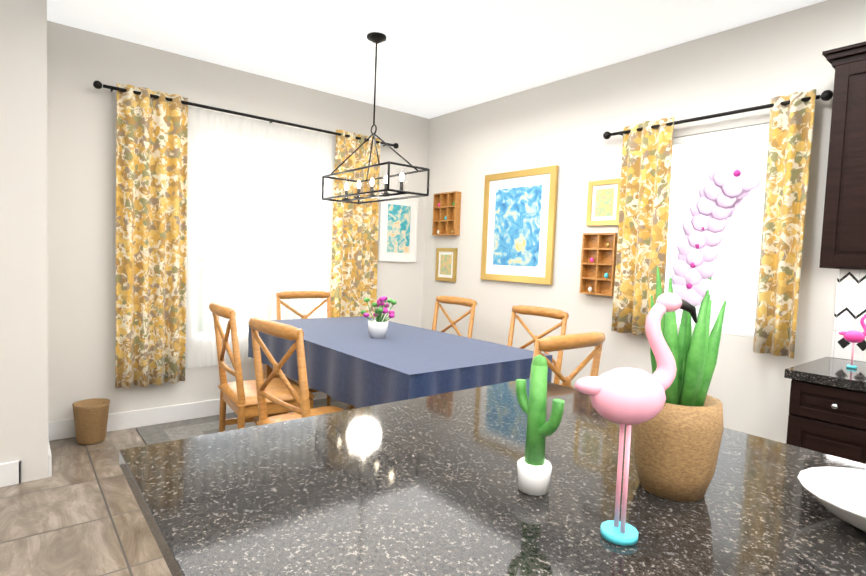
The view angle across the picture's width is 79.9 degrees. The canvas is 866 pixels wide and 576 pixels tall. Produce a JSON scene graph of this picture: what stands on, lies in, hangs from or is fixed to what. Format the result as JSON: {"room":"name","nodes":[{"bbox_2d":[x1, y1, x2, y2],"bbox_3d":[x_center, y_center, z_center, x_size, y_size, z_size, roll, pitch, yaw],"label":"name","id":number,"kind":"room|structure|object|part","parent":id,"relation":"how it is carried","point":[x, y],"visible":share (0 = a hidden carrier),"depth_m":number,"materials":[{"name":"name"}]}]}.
{"room":"dining room","nodes":[
{"label":"dining room","id":0,"kind":"room"},
{"bbox_2d":[0,0,20,463],"bbox_3d":[-3.639,-0.301,1.775,3.470,2.800,0.120,0,4,-39],"label":"wall","id":1,"kind":"structure","parent":0,"point":[10,372],"depth_m":2.80,"materials":[{"name":"white paint"}]},
{"bbox_2d":[0,460,21,486],"bbox_3d":[-3.589,1.036,1.844,3.320,0.130,0.016,0,4,-39],"label":"baseboard","id":2,"kind":"structure","parent":1,"relation":"attached to","point":[10,473],"depth_m":2.85,"materials":[{"name":"white"}]},
{"bbox_2d":[19,0,47,481],"bbox_3d":[-2.427,-0.330,3.131,0.120,2.800,0.700,0,4,-39],"label":"wall","id":3,"kind":"structure","parent":0,"point":[33,209],"depth_m":2.86,"materials":[{"name":"white paint"}]},
{"bbox_2d":[48,425,51,476],"bbox_3d":[-2.416,1.003,3.236,0.016,0.130,0.670,0,4,-39],"label":"baseboard","id":4,"kind":"structure","parent":3,"relation":"attached to","point":[49,437],"depth_m":2.98,"materials":[{"name":"white"}]},
{"bbox_2d":[0,398,325,575],"bbox_3d":[-0.171,1.371,0.270,7.300,0.100,8.800,0,4,-39],"label":"floor","id":5,"kind":"structure","parent":0,"point":[78,512],"depth_m":2.52,"materials":[{"name":"tile"}]},
{"bbox_2d":[72,398,109,444],"bbox_3d":[-2.341,0.918,3.542,0.217,0.270,0.220,0,4,-39],"label":"wicker basket","id":6,"kind":"object","parent":5,"relation":"on","point":[90,418],"visible":1,"depth_m":3.48,"materials":[{"name":"brown wicker"}]},
{"bbox_2d":[136,398,348,444],"bbox_3d":[-0.372,1.125,3.506,2.430,0.011,2.800,0,4,-39],"label":"dining rug","id":7,"kind":"object","parent":5,"relation":"on","point":[164,432],"visible":0.02,"depth_m":3.86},
{"bbox_2d":[209,301,314,431],"bbox_3d":[-1.092,0.599,3.230,0.552,1.014,0.504,0,4,-34],"label":"dining chair","id":8,"kind":"object","parent":7,"relation":"on","point":[238,396],"visible":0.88,"depth_m":3.09,"materials":[{"name":"brown wood"}]},
{"bbox_2d":[248,317,344,424],"bbox_3d":[-0.600,0.654,2.592,0.552,1.014,0.504,-1,4,-43],"label":"dining chair","id":9,"kind":"object","parent":7,"relation":"on","point":[280,330],"visible":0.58,"depth_m":2.42,"materials":[{"name":"brown wood"}]},
{"bbox_2d":[276,291,354,409],"bbox_3d":[-0.983,0.545,4.278,0.504,1.014,0.552,0,4,-39],"label":"dining chair","id":10,"kind":"object","parent":7,"relation":"on","point":[301,294],"visible":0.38,"depth_m":4.40,"materials":[{"name":"brown wood"}]},
{"bbox_2d":[248,296,551,408],"bbox_3d":[-0.371,0.581,3.525,1.066,1.073,2.116,0,4,-39],"label":"dining table","id":11,"kind":"object","parent":7,"relation":"on","point":[365,360],"visible":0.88,"depth_m":2.95,"materials":[{"name":"blue fabric"}]},
{"bbox_2d":[432,296,476,337],"bbox_3d":[0.002,0.583,4.280,0.552,1.014,0.504,0,4,-39],"label":"dining chair","id":12,"kind":"object","parent":7,"relation":"on","point":[471,303],"visible":0.29,"depth_m":4.37,"materials":[{"name":"brown wood"}]},
{"bbox_2d":[507,305,568,384],"bbox_3d":[0.568,0.644,3.583,0.552,1.014,0.504,0,4,-39],"label":"dining chair","id":13,"kind":"object","parent":7,"relation":"on","point":[563,316],"visible":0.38,"depth_m":3.66,"materials":[{"name":"brown wood"}]},
{"bbox_2d":[530,332,605,388],"bbox_3d":[0.479,0.697,2.558,0.504,1.014,0.552,0,4,-39],"label":"dining chair","id":14,"kind":"object","parent":7,"relation":"on","point":[568,342],"visible":0.21,"depth_m":2.33,"materials":[{"name":"brown wood"}]},
{"bbox_2d":[119,378,865,575],"bbox_3d":[0.764,0.899,0.477,1.418,0.890,2.950,0,4,-39],"label":"kitchen island","id":15,"kind":"object","parent":5,"relation":"on","point":[424,486],"visible":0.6,"depth_m":0.96,"materials":[{"name":"black stone"}]},
{"bbox_2d":[516,355,564,495],"bbox_3d":[0.206,0.265,1.018,0.070,0.270,0.118,0,4,-39],"label":"cactus figurine","id":16,"kind":"object","parent":15,"relation":"on","point":[534,468],"visible":1,"depth_m":1.00,"materials":[{"name":"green ceramic"}]},
{"bbox_2d":[574,292,696,545],"bbox_3d":[0.329,0.209,0.851,0.211,0.408,0.083,2,3,-9],"label":"flamingo","id":17,"kind":"object","parent":15,"relation":"on","point":[628,397],"visible":1,"depth_m":0.83,"materials":[{"name":"pink plastic"},{"name":"black plastic"},{"name":"turquoise plastic"}]},
{"bbox_2d":[632,151,761,501],"bbox_3d":[0.516,0.081,1.015,0.170,0.662,0.225,0,4,-39],"label":"potted plant","id":18,"kind":"object","parent":15,"relation":"on","point":[677,438],"visible":0.96,"depth_m":0.99,"materials":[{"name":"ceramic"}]},
{"bbox_2d":[797,466,865,531],"bbox_3d":[0.806,0.399,0.914,0.270,0.060,0.270,0,4,-39],"label":"bowl","id":19,"kind":"object","parent":15,"relation":"on","point":[840,492],"visible":1,"depth_m":0.99,"materials":[{"name":"white ceramic"}]},
{"bbox_2d":[784,377,865,463],"bbox_3d":[1.986,0.853,2.422,0.629,0.860,0.409,0,4,-39],"label":"base cabinet","id":20,"kind":"object","parent":5,"relation":"on","point":[827,408],"depth_m":2.25,"materials":[{"name":"brown wood"}]},
{"bbox_2d":[784,357,865,392],"bbox_3d":[2.475,0.455,1.805,0.643,0.040,1.968,0,4,-39],"label":"countertop","id":21,"kind":"structure","parent":20,"relation":"on","point":[833,371],"depth_m":2.32,"materials":[{"name":"black stone"}]},
{"bbox_2d":[839,314,865,368],"bbox_3d":[1.994,0.249,2.437,0.136,0.261,0.054,4,4,31],"label":"flamingo","id":22,"kind":"object","parent":21,"relation":"on","point":[853,336],"visible":1,"depth_m":2.43,"materials":[{"name":"pink plastic"}]},
{"bbox_2d":[47,20,428,421],"bbox_3d":[-1.385,-0.366,4.504,3.470,2.800,0.120,0,4,-39],"label":"wall","id":23,"kind":"structure","parent":0,"point":[81,164],"depth_m":3.67,"materials":[{"name":"white paint"}]},
{"bbox_2d":[48,387,326,440],"bbox_3d":[-1.408,0.971,4.511,3.190,0.130,0.020,0,4,-39],"label":"baseboard","id":24,"kind":"structure","parent":23,"relation":"attached to","point":[61,429],"depth_m":3.92,"materials":[{"name":"white"}]},
{"bbox_2d":[93,80,398,388],"bbox_3d":[-1.369,-0.357,4.349,2.513,2.140,0.136,0,4,-39],"label":"curtain","id":25,"kind":"object","parent":23,"relation":"attached to","point":[242,218],"visible":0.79,"depth_m":4.11,"materials":[{"name":"yellow fabric"}]},
{"bbox_3d":[-1.335,-1.385,4.300,2.513,0.056,0.116,0,4,-39],"label":"rod","id":26,"kind":"part","parent":25,"relation":"part of","materials":[{"name":"black metal"}]},
{"bbox_2d":[378,194,418,261],"bbox_3d":[-0.347,-0.597,5.231,0.460,0.660,0.023,0,4,-39],"label":"picture","id":27,"kind":"object","parent":23,"relation":"attached to","point":[398,226],"visible":0.85,"depth_m":5.22,"materials":[{"name":"white paper"}]},
{"bbox_2d":[47,0,825,118],"bbox_3d":[-0.059,-1.523,0.108,7.300,0.100,8.800,0,4,-39],"label":"ceiling","id":28,"kind":"structure","parent":0,"point":[435,58],"depth_m":3.41,"materials":[{"name":"white paint"}]},
{"bbox_2d":[322,32,429,203],"bbox_3d":[-0.394,-1.137,3.459,0.312,1.066,0.854,0,4,-39],"label":"dining chandelier","id":29,"kind":"object","parent":28,"relation":"hanging from","point":[376,37],"visible":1,"depth_m":3.43,"materials":[{"name":"black metal"}]},
{"bbox_2d":[421,0,865,442],"bbox_3d":[2.570,-0.090,2.291,0.120,2.800,8.320,0,4,-39],"label":"wall","id":30,"kind":"structure","parent":0,"point":[564,124],"depth_m":3.70,"materials":[{"name":"white paint"}]},
{"bbox_2d":[435,248,457,281],"bbox_3d":[0.131,-0.235,5.178,0.023,0.330,0.300,0,4,-39],"label":"picture","id":31,"kind":"object","parent":30,"relation":"attached to","point":[446,264],"visible":1,"depth_m":5.17,"materials":[{"name":"brown"}]},
{"bbox_2d":[432,191,460,235],"bbox_3d":[0.133,-0.733,5.136,0.068,0.420,0.340,0,4,-39],"label":"shadow box","id":32,"kind":"object","parent":30,"relation":"attached to","point":[446,212],"visible":1,"depth_m":5.11,"materials":[{"name":"brown wood"}]},
{"bbox_2d":[480,165,558,284],"bbox_3d":[0.720,-0.527,4.443,0.033,0.950,0.800,0,4,-39],"label":"picture","id":33,"kind":"object","parent":30,"relation":"attached to","point":[519,224],"visible":0.96,"depth_m":4.40,"materials":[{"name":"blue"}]},
{"bbox_2d":[580,233,617,295],"bbox_3d":[1.223,-0.176,3.798,0.068,0.450,0.270,0,4,-39],"label":"shadow box","id":34,"kind":"object","parent":30,"relation":"attached to","point":[598,262],"visible":0.94,"depth_m":3.80,"materials":[{"name":"brown wood"}]},
{"bbox_2d":[586,178,620,225],"bbox_3d":[1.258,-0.625,3.787,0.023,0.330,0.280,0,4,-39],"label":"picture","id":35,"kind":"object","parent":30,"relation":"attached to","point":[603,203],"visible":0.9,"depth_m":3.79,"materials":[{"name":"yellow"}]},
{"bbox_2d":[677,324,753,336],"bbox_3d":[1.794,-0.347,3.227,0.093,1.246,0.856,0,4,-39],"label":"window sill","id":36,"kind":"structure","parent":30,"relation":"in","point":[735,333],"depth_m":3.13,"materials":[{"name":"white"}]},
{"bbox_2d":[664,123,768,332],"bbox_3d":[1.772,-0.357,3.208,0.027,1.223,0.840,0,4,-39],"label":"window","id":37,"kind":"structure","parent":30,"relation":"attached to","point":[697,158],"depth_m":3.16,"materials":[{"name":"white glass"}]},
{"bbox_2d":[603,89,832,358],"bbox_3d":[1.636,-0.374,3.244,0.122,1.430,1.346,0,4,-39],"label":"curtain","id":38,"kind":"object","parent":30,"relation":"attached to","point":[641,253],"visible":0.98,"depth_m":2.92,"materials":[{"name":"yellow fabric"}]},
{"bbox_3d":[1.669,-1.048,3.212,0.105,0.056,1.346,0,4,-39],"label":"rod","id":39,"kind":"part","parent":38,"relation":"part of","materials":[{"name":"black metal"}]},
{"bbox_2d":[819,49,865,272],"bbox_3d":[2.241,-0.570,2.318,0.349,0.990,0.698,0,4,-39],"label":"upper cabinet","id":40,"kind":"object","parent":30,"relation":"attached to","point":[843,242],"depth_m":2.42,"materials":[{"name":"brown wood"}]}
]}

